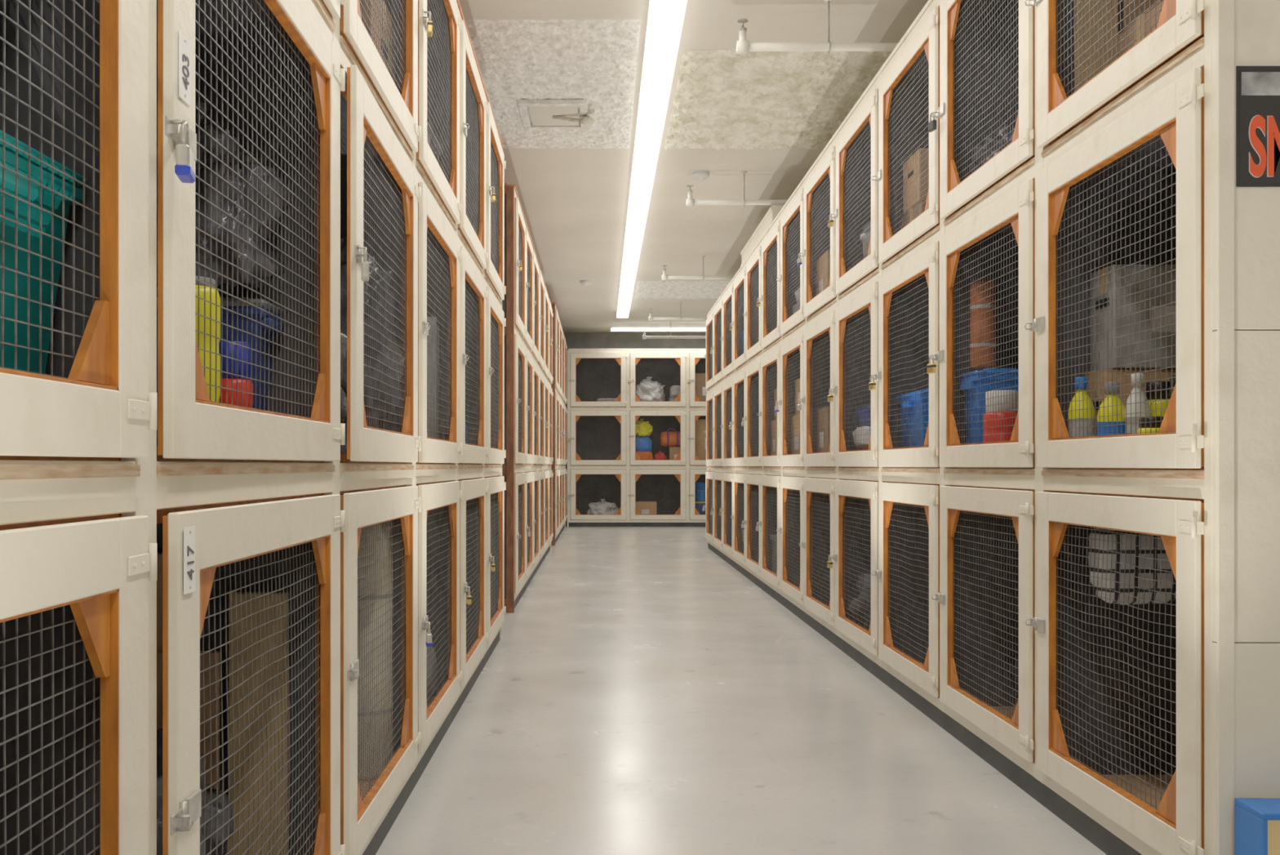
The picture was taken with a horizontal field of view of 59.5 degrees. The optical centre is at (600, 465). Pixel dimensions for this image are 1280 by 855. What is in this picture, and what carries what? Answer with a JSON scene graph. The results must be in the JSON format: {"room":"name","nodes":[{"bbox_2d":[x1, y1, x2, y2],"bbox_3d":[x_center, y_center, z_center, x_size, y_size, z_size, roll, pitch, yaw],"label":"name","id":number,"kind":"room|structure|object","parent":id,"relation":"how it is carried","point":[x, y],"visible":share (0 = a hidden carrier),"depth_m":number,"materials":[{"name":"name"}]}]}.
{"room":"storage locker room","nodes":[
{"label":"storage locker room","id":0,"kind":"room"},
{"bbox_2d":[564,332,706,523],"bbox_3d":[-0.420,-0.620,18.670,5.560,3.180,0.100,0,0,0],"label":"wall","id":1,"kind":"structure","parent":0,"point":[573,340],"depth_m":18.62,"materials":[{"name":"grey paint"}]},
{"bbox_2d":[458,0,928,332],"bbox_3d":[-0.300,-2.260,7.350,6.000,0.100,22.900,0,0,0],"label":"ceiling","id":2,"kind":"structure","parent":0,"point":[574,202],"depth_m":8.67,"materials":[{"name":"white paint"}]},
{"bbox_2d":[466,23,640,149],"bbox_3d":[-0.300,-2.199,6.700,1.000,0.020,2.200,0,0,0],"label":"ceiling panel","id":3,"kind":"object","parent":2,"relation":"attached to","point":[595,63],"depth_m":6.30,"materials":[{"name":"grey concrete"}]},
{"bbox_2d":[517,99,595,129],"bbox_3d":[-0.268,-2.164,7.000,0.465,0.079,0.520,0,0,0],"label":"ceiling access panel","id":4,"kind":"object","parent":3,"relation":"attached to","point":[545,114],"depth_m":6.94,"materials":[{"name":"white metal"}]},
{"bbox_2d":[579,280,591,285],"bbox_3d":[-0.180,-2.181,13.400,0.150,0.058,0.150,0,0,0],"label":"smoke detector","id":5,"kind":"object","parent":2,"relation":"attached to","point":[584,282],"visible":1,"depth_m":13.35,"materials":[{"name":"white plastic"}]},
{"bbox_2d":[616,0,687,317],"bbox_3d":[0.309,-2.159,6.200,0.173,0.101,19.612,0,0,0],"label":"strip light","id":6,"kind":"object","parent":2,"relation":"attached to","point":[665,19],"visible":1,"depth_m":6.83,"materials":[{"name":"plastic"}]},
{"bbox_2d":[610,323,706,330],"bbox_3d":[1.153,-2.159,17.500,2.007,0.101,0.164,0,0,0],"label":"strip light","id":7,"kind":"object","parent":2,"relation":"attached to","point":[615,326],"visible":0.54,"depth_m":17.44,"materials":[{"name":"plastic"}]},
{"bbox_2d":[642,322,706,338],"bbox_3d":[1.433,-2.070,17.300,1.575,0.280,0.100,0,0,0],"label":"pipe","id":8,"kind":"object","parent":2,"relation":"attached to","point":[644,336],"visible":0.64,"depth_m":17.29,"materials":[{"name":"metal"}]},
{"bbox_2d":[648,301,706,320],"bbox_3d":[1.433,-2.070,15.100,1.575,0.280,0.100,0,0,0],"label":"pipe","id":9,"kind":"object","parent":2,"relation":"attached to","point":[651,317],"visible":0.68,"depth_m":15.08,"materials":[{"name":"metal"}]},
{"bbox_2d":[634,280,730,299],"bbox_3d":[1.170,-2.198,14.100,1.460,0.022,1.400,0,0,0],"label":"ceiling panel","id":10,"kind":"object","parent":2,"relation":"attached to","point":[669,290],"depth_m":14.03,"materials":[{"name":"grey concrete"}]},
{"bbox_2d":[662,255,733,279],"bbox_3d":[1.433,-2.070,11.800,1.575,0.280,0.100,0,0,0],"label":"pipe","id":11,"kind":"object","parent":2,"relation":"attached to","point":[664,277],"visible":0.56,"depth_m":11.78,"materials":[{"name":"metal"}]},
{"bbox_2d":[690,169,710,181],"bbox_3d":[0.750,-2.181,8.440,0.150,0.058,0.150,0,0,0],"label":"smoke detector","id":12,"kind":"object","parent":2,"relation":"attached to","point":[698,175],"visible":1,"depth_m":8.39,"materials":[{"name":"white plastic"}]},
{"bbox_2d":[686,171,787,206],"bbox_3d":[1.433,-2.070,8.430,1.575,0.280,0.100,0,0,0],"label":"pipe","id":13,"kind":"object","parent":2,"relation":"attached to","point":[691,202],"visible":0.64,"depth_m":8.41,"materials":[{"name":"metal"}]},
{"bbox_2d":[663,49,892,151],"bbox_3d":[1.170,-2.192,6.875,1.460,0.034,1.850,0,0,0],"label":"ceiling panel","id":14,"kind":"object","parent":2,"relation":"attached to","point":[723,99],"depth_m":6.70,"materials":[{"name":"grey concrete"}]},
{"bbox_2d":[736,0,898,53],"bbox_3d":[1.433,-2.070,5.300,1.575,0.280,0.100,0,0,0],"label":"pipe","id":15,"kind":"object","parent":2,"relation":"attached to","point":[743,46],"visible":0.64,"depth_m":5.28,"materials":[{"name":"metal"}]},
{"bbox_2d":[375,523,1106,854],"bbox_3d":[0.000,1.020,7.400,6.400,0.100,22.800,0,0,0],"label":"floor","id":16,"kind":"structure","parent":0,"point":[642,694],"depth_m":3.87,"materials":[{"name":"concrete"}]},
{"bbox_2d":[0,0,506,854],"bbox_3d":[-0.976,-0.409,3.303,0.988,2.758,5.886,0,0,0],"label":"lockers","id":17,"kind":"object","parent":16,"relation":"on","point":[90,498],"visible":1,"depth_m":1.87,"materials":[{"name":"wood"}]},
{"bbox_2d":[0,129,88,373],"bbox_3d":[-0.895,-0.175,1.155,0.584,0.360,0.368,0,0,0],"label":"trash bin","id":18,"kind":"object","parent":17,"relation":"in","point":[10,152],"visible":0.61,"depth_m":1.25,"materials":[{"name":"teal plastic"}]},
{"bbox_2d":[178,30,190,106],"bbox_3d":[-0.529,-0.505,1.425,0.002,0.084,0.038,0,0,0],"label":"number tag","id":19,"kind":"object","parent":17,"relation":"attached to","point":[184,42],"visible":1,"depth_m":1.42,"materials":[{"name":"plastic"}]},
{"bbox_2d":[183,525,195,594],"bbox_3d":[-0.522,0.120,1.423,0.002,0.084,0.038,0,0,0],"label":"number tag","id":20,"kind":"object","parent":17,"relation":"attached to","point":[189,531],"visible":1,"depth_m":1.42,"materials":[{"name":"plastic"}]},
{"bbox_2d":[156,728,235,854],"bbox_3d":[-0.868,0.669,2.053,0.370,0.420,0.327,0,0,0],"label":"garbage bag","id":21,"kind":"object","parent":17,"relation":"in","point":[159,731],"visible":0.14,"depth_m":2.05,"materials":[{"name":"grey plastic"}]},
{"bbox_2d":[195,275,220,402],"bbox_3d":[-0.715,-0.161,1.955,0.096,0.330,0.096,0,0,-17],"label":"canister","id":22,"kind":"object","parent":17,"relation":"in","point":[202,278],"visible":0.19,"depth_m":1.93,"materials":[{"name":"yellow plastic"}]},
{"bbox_2d":[156,297,285,445],"bbox_3d":[-0.860,-0.166,2.255,0.424,0.340,0.148,0,0,0],"label":"storage tote","id":23,"kind":"object","parent":17,"relation":"in","point":[224,299],"visible":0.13,"depth_m":2.20,"materials":[{"name":"blue plastic"}]},
{"bbox_2d":[156,102,294,297],"bbox_3d":[-0.785,-0.518,2.165,0.365,0.360,0.307,0,0,0],"label":"garbage bag","id":24,"kind":"object","parent":23,"relation":"on","point":[202,104],"visible":0.35,"depth_m":2.11,"materials":[{"name":"black plastic"}]},
{"bbox_2d":[156,551,288,854],"bbox_3d":[-0.920,0.529,2.297,0.560,0.700,0.034,0,0,0],"label":"wooden boards","id":25,"kind":"object","parent":17,"relation":"in","point":[159,554],"visible":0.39,"depth_m":2.28,"materials":[{"name":"wood"}]},
{"bbox_2d":[218,340,253,407],"bbox_3d":[-0.695,-0.113,2.100,0.082,0.235,0.082,0,0,-11],"label":"canister","id":26,"kind":"object","parent":17,"relation":"in","point":[224,343],"visible":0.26,"depth_m":2.07,"materials":[{"name":"red plastic"}]},
{"bbox_2d":[340,330,346,423],"bbox_3d":[-0.779,-0.245,2.721,0.338,0.500,0.285,0,0,0],"label":"garbage bag","id":27,"kind":"object","parent":17,"relation":"in","point":[343,337],"visible":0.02,"depth_m":2.74,"materials":[{"name":"black plastic"}]},
{"bbox_2d":[339,0,395,93],"bbox_3d":[-0.790,-1.091,3.100,0.384,0.381,0.352,0,0,0],"label":"cardboard box","id":28,"kind":"object","parent":17,"relation":"in","point":[388,15],"visible":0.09,"depth_m":3.04,"materials":[{"name":"brown cardboard"}]},
{"bbox_2d":[340,237,404,453],"bbox_3d":[-0.759,-0.355,3.089,0.417,0.720,0.370,0,0,0],"label":"garbage bag","id":29,"kind":"object","parent":17,"relation":"in","point":[343,241],"visible":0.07,"depth_m":3.01,"materials":[{"name":"black plastic"}]},
{"bbox_2d":[357,520,392,779],"bbox_3d":[-0.670,0.516,3.200,0.153,0.726,0.151,0,0,0],"label":"mattress","id":30,"kind":"object","parent":17,"relation":"in","point":[388,540],"visible":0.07,"depth_m":3.13,"materials":[{"name":"beige fabric"}]},
{"bbox_2d":[416,118,444,191],"bbox_3d":[-0.790,-1.060,4.080,0.404,0.320,0.368,0,0,0],"label":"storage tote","id":31,"kind":"object","parent":17,"relation":"in","point":[437,144],"visible":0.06,"depth_m":4.03,"materials":[{"name":"grey plastic"}]},
{"bbox_2d":[426,646,436,704],"bbox_3d":[-0.810,0.724,4.080,0.400,0.322,0.286,0,0,0],"label":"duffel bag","id":32,"kind":"object","parent":17,"relation":"in","point":[428,651],"visible":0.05,"depth_m":4.03,"materials":[{"name":"grey fabric"}]},
{"bbox_2d":[426,315,439,438],"bbox_3d":[-0.790,-0.289,4.128,0.364,0.588,0.244,0,0,0],"label":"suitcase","id":33,"kind":"object","parent":17,"relation":"in","point":[433,318],"visible":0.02,"depth_m":4.07,"materials":[{"name":"grey plastic"}]},
{"bbox_2d":[457,195,474,248],"bbox_3d":[-0.785,-1.125,5.075,0.410,0.450,0.356,0,0,0],"label":"garbage bag","id":34,"kind":"object","parent":17,"relation":"in","point":[466,195],"visible":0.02,"depth_m":5.12,"materials":[{"name":"black plastic"}]},
{"bbox_2d":[490,402,492,441],"bbox_3d":[-0.790,-0.186,6.020,0.384,0.381,0.352,0,0,0],"label":"cardboard box","id":35,"kind":"object","parent":17,"relation":"in","point":[491,402],"visible":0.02,"depth_m":6.12,"materials":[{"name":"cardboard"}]},
{"bbox_2d":[492,182,553,612],"bbox_3d":[-1.004,-0.445,10.163,0.977,2.830,5.582,0,0,0],"label":"lockers","id":36,"kind":"object","parent":16,"relation":"on","point":[527,473],"visible":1,"depth_m":8.30,"materials":[{"name":"wood"}]},
{"bbox_2d":[551,302,567,545],"bbox_3d":[-0.987,-0.505,15.593,0.975,2.950,4.062,0,0,0],"label":"lockers","id":37,"kind":"object","parent":16,"relation":"on","point":[558,386],"visible":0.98,"depth_m":14.63,"materials":[{"name":"wood"}]},
{"bbox_2d":[567,348,711,526],"bbox_3d":[0.903,-0.439,18.112,2.874,2.818,0.936,0,0,0],"label":"lockers","id":38,"kind":"object","parent":16,"relation":"on","point":[603,461],"visible":0.73,"depth_m":17.70,"materials":[{"name":"wood"}]},
{"bbox_2d":[586,498,618,514],"bbox_3d":[0.037,0.710,18.000,0.545,0.340,0.421,0,0,0],"label":"garbage bag","id":39,"kind":"object","parent":38,"relation":"in","point":[596,505],"visible":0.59,"depth_m":17.85,"materials":[{"name":"white plastic"}]},
{"bbox_2d":[596,398,620,401],"bbox_3d":[0.131,-0.999,18.000,0.417,0.157,0.356,0,0,0],"label":"folded blankets","id":40,"kind":"object","parent":38,"relation":"in","point":[598,398],"visible":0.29,"depth_m":17.84,"materials":[{"name":"white fabric"}]},
{"bbox_2d":[635,451,653,459],"bbox_3d":[0.667,-0.115,17.929,0.332,0.238,0.255,0,0,0],"label":"backpack","id":41,"kind":"object","parent":38,"relation":"in","point":[642,457],"visible":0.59,"depth_m":17.81,"materials":[{"name":"orange fabric"}]},
{"bbox_2d":[635,436,652,451],"bbox_3d":[0.672,-0.344,17.948,0.299,0.236,0.254,0,0,0],"label":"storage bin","id":42,"kind":"object","parent":41,"relation":"on","point":[642,443],"visible":0.84,"depth_m":17.83,"materials":[{"name":"blue plastic"}]},
{"bbox_2d":[635,418,653,436],"bbox_3d":[0.664,-0.606,17.945,0.364,0.280,0.275,0,0,0],"label":"shopping bag","id":43,"kind":"object","parent":42,"relation":"on","point":[641,426],"visible":0.73,"depth_m":17.85,"materials":[{"name":"yellow plastic"}]},
{"bbox_2d":[635,501,656,514],"bbox_3d":[0.720,0.729,17.980,0.344,0.301,0.322,0,0,0],"label":"cardboard box","id":44,"kind":"object","parent":38,"relation":"in","point":[640,505],"visible":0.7,"depth_m":17.82,"materials":[{"name":"brown cardboard"}]},
{"bbox_2d":[635,377,665,401],"bbox_3d":[0.787,-1.171,18.013,0.510,0.500,0.449,0,0,0],"label":"garbage bag","id":45,"kind":"object","parent":38,"relation":"in","point":[658,388],"visible":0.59,"depth_m":17.85,"materials":[{"name":"white plastic"}]},
{"bbox_2d":[653,450,666,459],"bbox_3d":[0.961,-0.116,17.952,0.216,0.240,0.168,0,0,0],"label":"shopping bag","id":46,"kind":"object","parent":38,"relation":"in","point":[658,455],"visible":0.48,"depth_m":17.89,"materials":[{"name":"red plastic"}]},
{"bbox_2d":[668,385,679,401],"bbox_3d":[1.203,-1.102,18.002,0.226,0.364,0.317,0,0,0],"label":"folded blankets","id":47,"kind":"object","parent":38,"relation":"in","point":[674,388],"visible":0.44,"depth_m":17.86,"materials":[{"name":"grey fabric"}]},
{"bbox_2d":[668,446,679,459],"bbox_3d":[1.210,-0.146,17.950,0.224,0.301,0.262,0,0,0],"label":"cardboard box","id":48,"kind":"object","parent":38,"relation":"in","point":[673,451],"visible":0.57,"depth_m":17.82,"materials":[{"name":"brown cardboard"}]},
{"bbox_2d":[660,427,679,446],"bbox_3d":[1.130,-0.451,17.950,0.340,0.300,0.265,0,0,0],"label":"duffel bag","id":49,"kind":"object","parent":48,"relation":"on","point":[673,438],"visible":0.73,"depth_m":17.84,"materials":[{"name":"orange fabric"}]},
{"bbox_2d":[695,501,705,514],"bbox_3d":[1.620,0.730,18.000,0.394,0.300,0.368,0,0,0],"label":"storage tote","id":50,"kind":"object","parent":38,"relation":"in","point":[700,505],"visible":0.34,"depth_m":17.83,"materials":[{"name":"blue plastic"}]},
{"bbox_2d":[695,482,705,501],"bbox_3d":[1.620,0.424,17.997,0.306,0.300,0.305,0,0,0],"label":"bucket","id":51,"kind":"object","parent":50,"relation":"on","point":[700,486],"visible":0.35,"depth_m":17.88,"materials":[{"name":"blue plastic"}]},
{"bbox_2d":[695,419,706,459],"bbox_3d":[1.780,-0.366,18.050,0.604,0.741,0.402,0,0,0],"label":"cardboard box","id":52,"kind":"object","parent":38,"relation":"in","point":[700,426],"visible":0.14,"depth_m":17.85,"materials":[{"name":"brown cardboard"}]},
{"bbox_2d":[695,373,706,401],"bbox_3d":[1.720,-1.196,18.050,0.504,0.551,0.402,0,0,0],"label":"cardboard box","id":53,"kind":"object","parent":38,"relation":"in","point":[702,379],"visible":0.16,"depth_m":17.85,"materials":[{"name":"brown cardboard"}]},
{"bbox_2d":[702,0,1279,854],"bbox_3d":[1.682,-0.399,7.720,0.977,2.738,10.908,0,0,0],"label":"lockers","id":54,"kind":"object","parent":16,"relation":"on","point":[1140,727],"visible":1,"depth_m":3.22,"materials":[{"name":"wood"}]},
{"bbox_2d":[740,204,783,266],"bbox_3d":[1.731,-1.850,9.200,0.938,0.160,1.800,0,0,0],"label":"trim","id":55,"kind":"structure","parent":54,"relation":"on","point":[774,210],"depth_m":8.86,"materials":[{"name":"beige paint"}]},
{"bbox_2d":[769,533,777,573],"bbox_3d":[1.475,0.700,8.417,0.368,0.360,0.384,0,0,0],"label":"storage tote","id":56,"kind":"object","parent":54,"relation":"in","point":[774,542],"visible":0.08,"depth_m":8.43,"materials":[{"name":"grey plastic"}]},
{"bbox_2d":[770,419,777,455],"bbox_3d":[1.475,-0.161,8.426,0.342,0.361,0.344,0,0,0],"label":"cardboard box","id":57,"kind":"object","parent":54,"relation":"in","point":[775,420],"visible":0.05,"depth_m":8.46,"materials":[{"name":"brown cardboard"}]},
{"bbox_2d":[774,388,777,419],"bbox_3d":[1.475,-0.463,8.426,0.302,0.241,0.284,0,0,0],"label":"cardboard box","id":58,"kind":"object","parent":57,"relation":"on","point":[775,388],"visible":0.02,"depth_m":8.51,"materials":[{"name":"brown cardboard"}]},
{"bbox_2d":[791,413,799,453],"bbox_3d":[1.475,-0.161,7.449,0.342,0.361,0.464,0,0,0],"label":"cardboard box","id":59,"kind":"object","parent":54,"relation":"in","point":[798,415],"visible":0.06,"depth_m":7.50,"materials":[{"name":"brown cardboard"}]},
{"bbox_2d":[795,377,799,414],"bbox_3d":[1.475,-0.463,7.449,0.302,0.241,0.404,0,0,0],"label":"cardboard box","id":60,"kind":"object","parent":59,"relation":"on","point":[798,384],"visible":0.08,"depth_m":7.52,"materials":[{"name":"brown cardboard"}]},
{"bbox_2d":[792,287,799,314],"bbox_3d":[1.478,-1.045,7.512,0.360,0.330,0.366,0,0,0],"label":"folded blankets","id":61,"kind":"object","parent":54,"relation":"in","point":[798,305],"visible":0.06,"depth_m":7.54,"materials":[{"name":"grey fabric"}]},
{"bbox_2d":[816,405,830,452],"bbox_3d":[1.475,-0.161,6.607,0.342,0.361,0.344,0,0,0],"label":"cardboard box","id":62,"kind":"object","parent":54,"relation":"in","point":[819,417],"visible":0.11,"depth_m":6.49,"materials":[{"name":"brown cardboard"}]},
{"bbox_2d":[816,249,830,311],"bbox_3d":[1.475,-1.061,6.616,0.342,0.361,0.344,0,0,0],"label":"cardboard box","id":63,"kind":"object","parent":54,"relation":"in","point":[820,264],"visible":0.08,"depth_m":6.61,"materials":[{"name":"brown cardboard"}]},
{"bbox_2d":[827,568,830,599],"bbox_3d":[1.477,0.679,6.609,0.267,0.400,0.318,0,0,0],"label":"garbage bag","id":64,"kind":"object","parent":54,"relation":"in","point":[828,575],"visible":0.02,"depth_m":6.63,"materials":[{"name":"black plastic"}]},
{"bbox_2d":[849,572,871,631],"bbox_3d":[1.479,0.679,5.679,0.444,0.400,0.362,0,0,0],"label":"garbage bag","id":65,"kind":"object","parent":54,"relation":"in","point":[860,575],"visible":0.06,"depth_m":5.62,"materials":[{"name":"grey plastic"}]},
{"bbox_2d":[853,404,871,449],"bbox_3d":[1.477,-0.146,5.702,0.360,0.330,0.362,0,0,0],"label":"folded blankets","id":66,"kind":"object","parent":54,"relation":"in","point":[868,406],"visible":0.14,"depth_m":5.64,"materials":[{"name":"white fabric"}]},
{"bbox_2d":[858,233,868,260],"bbox_3d":[1.472,-1.030,5.702,0.305,0.300,0.306,0,0,0],"label":"bucket","id":67,"kind":"object","parent":54,"relation":"on","point":[863,243],"visible":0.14,"depth_m":5.68,"materials":[{"name":"white plastic"}]},
{"bbox_2d":[862,221,871,250],"bbox_3d":[1.475,-1.030,5.340,0.368,0.300,0.384,0,0,0],"label":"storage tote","id":68,"kind":"object","parent":54,"relation":"in","point":[868,238],"visible":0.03,"depth_m":5.46,"materials":[{"name":"grey plastic"}]},
{"bbox_2d":[894,388,928,447],"bbox_3d":[1.475,-0.150,4.800,0.344,0.340,0.388,0,0,0],"label":"storage tote","id":69,"kind":"object","parent":54,"relation":"in","point":[912,420],"visible":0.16,"depth_m":4.75,"materials":[{"name":"blue plastic"}]},
{"bbox_2d":[901,200,926,228],"bbox_3d":[1.500,-0.991,4.800,0.344,0.221,0.322,0,0,0],"label":"cardboard box","id":70,"kind":"object","parent":54,"relation":"in","point":[924,203],"visible":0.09,"depth_m":4.75,"materials":[{"name":"brown cardboard"}]},
{"bbox_2d":[903,147,928,214],"bbox_3d":[1.460,-1.214,4.800,0.264,0.221,0.262,0,0,0],"label":"cardboard box","id":71,"kind":"object","parent":70,"relation":"on","point":[916,157],"visible":0.3,"depth_m":4.74,"materials":[{"name":"brown cardboard"}]},
{"bbox_2d":[958,368,1017,444],"bbox_3d":[1.400,-0.161,3.965,0.224,0.360,0.188,0,0,0],"label":"storage tote","id":72,"kind":"object","parent":54,"relation":"in","point":[983,374],"visible":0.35,"depth_m":3.89,"materials":[{"name":"blue plastic"}]},
{"bbox_2d":[969,280,996,369],"bbox_3d":[1.355,-0.495,3.965,0.092,0.306,0.091,0,0,0],"label":"tarp","id":73,"kind":"object","parent":72,"relation":"on","point":[984,359],"visible":0.81,"depth_m":3.93,"materials":[{"name":"orange fabric"}]},
{"bbox_2d":[966,113,1017,175],"bbox_3d":[1.476,-1.050,3.883,0.380,0.340,0.318,0,0,0],"label":"garbage bag","id":74,"kind":"object","parent":54,"relation":"in","point":[990,137],"visible":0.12,"depth_m":3.83,"materials":[{"name":"white plastic"}]},
{"bbox_2d":[983,390,1017,442],"bbox_3d":[1.350,-0.116,3.770,0.120,0.270,0.120,0,0,34],"label":"bucket","id":75,"kind":"object","parent":54,"relation":"on","point":[1015,396],"visible":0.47,"depth_m":3.72,"materials":[{"name":"red plastic"}]},
{"bbox_2d":[1007,654,1017,701],"bbox_3d":[1.617,0.730,3.920,0.344,0.300,0.297,0,0,0],"label":"garbage bag","id":76,"kind":"object","parent":54,"relation":"in","point":[1014,660],"visible":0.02,"depth_m":3.95,"materials":[{"name":"black plastic"}]},
{"bbox_2d":[1068,376,1094,437],"bbox_3d":[1.310,-0.111,3.050,0.073,0.260,0.060,0,0,0],"label":"detergent bottle","id":77,"kind":"object","parent":54,"relation":"in","point":[1072,415],"visible":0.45,"depth_m":3.03,"materials":[{"name":"yellow plastic"}]},
{"bbox_2d":[1097,381,1124,435],"bbox_3d":[1.352,-0.101,2.960,0.081,0.240,0.066,0,0,-17],"label":"detergent bottle","id":78,"kind":"object","parent":54,"relation":"in","point":[1114,383],"visible":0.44,"depth_m":2.94,"materials":[{"name":"yellow plastic"}]},
{"bbox_2d":[1073,0,1159,126],"bbox_3d":[1.620,-1.230,3.158,0.560,0.700,0.034,0,0,0],"label":"wooden boards","id":79,"kind":"object","parent":54,"relation":"in","point":[1137,2],"visible":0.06,"depth_m":3.15,"materials":[{"name":"wood"}]},
{"bbox_2d":[1084,369,1176,436],"bbox_3d":[1.560,-0.121,3.105,0.384,0.281,0.132,0,0,0],"label":"cardboard box","id":80,"kind":"object","parent":54,"relation":"in","point":[1105,371],"visible":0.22,"depth_m":3.04,"materials":[{"name":"brown cardboard"}]},
{"bbox_2d":[1091,264,1176,371],"bbox_3d":[1.560,-0.404,3.100,0.344,0.281,0.142,0,0,0],"label":"cardboard box","id":81,"kind":"object","parent":80,"relation":"on","point":[1118,266],"visible":0.49,"depth_m":3.03,"materials":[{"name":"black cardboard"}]},
{"bbox_2d":[1088,527,1176,604],"bbox_3d":[1.476,0.217,3.081,0.251,0.333,0.107,0,0,-3],"label":"plaid bag","id":82,"kind":"object","parent":54,"relation":"hanging from","point":[1110,534],"visible":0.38,"depth_m":3.04,"materials":[{"name":"fabric"}]},
{"bbox_2d":[1124,373,1150,434],"bbox_3d":[1.405,-0.111,2.930,0.073,0.260,0.060,0,0,-34],"label":"detergent bottle","id":83,"kind":"object","parent":54,"relation":"in","point":[1138,384],"visible":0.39,"depth_m":2.91,"materials":[{"name":"white plastic"}]},
{"bbox_2d":[1116,0,1164,94],"bbox_3d":[1.620,-1.031,2.950,0.404,0.301,0.262,0,0,0],"label":"cardboard box","id":84,"kind":"object","parent":54,"relation":"on","point":[1157,4],"visible":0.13,"depth_m":2.95,"materials":[{"name":"brown cardboard"}]},
{"bbox_2d":[1137,416,1165,433],"bbox_3d":[1.370,-0.051,2.780,0.068,0.140,0.068,0,0,42],"label":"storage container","id":85,"kind":"object","parent":54,"relation":"in","point":[1143,418],"visible":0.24,"depth_m":2.76,"materials":[{"name":"yellow plastic"}]},
{"bbox_2d":[1144,381,1170,416],"bbox_3d":[1.475,-0.101,2.960,0.076,0.240,0.076,0,0,38],"label":"detergent bottle","id":86,"kind":"object","parent":54,"relation":"in","point":[1153,383],"visible":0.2,"depth_m":2.93,"materials":[{"name":"yellow plastic"}]},
{"bbox_2d":[1168,373,1176,431],"bbox_3d":[1.458,-0.105,2.831,0.065,0.250,0.111,0,0,21],"label":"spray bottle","id":87,"kind":"object","parent":54,"relation":"on","point":[1174,380],"visible":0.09,"depth_m":2.83,"materials":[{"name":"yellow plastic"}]},
{"bbox_2d":[1235,66,1279,186],"bbox_3d":[1.470,-0.688,2.268,0.362,0.245,0.006,0,0,0],"label":"sign","id":88,"kind":"object","parent":54,"relation":"attached to","point":[1257,87],"visible":1,"depth_m":2.27,"materials":[{"name":"black metal"}]},
{"bbox_2d":[1234,797,1279,854],"bbox_3d":[1.475,0.819,2.195,0.404,0.302,0.104,0,0,2],"label":"package","id":89,"kind":"object","parent":16,"relation":"on","point":[1256,820],"visible":1,"depth_m":2.19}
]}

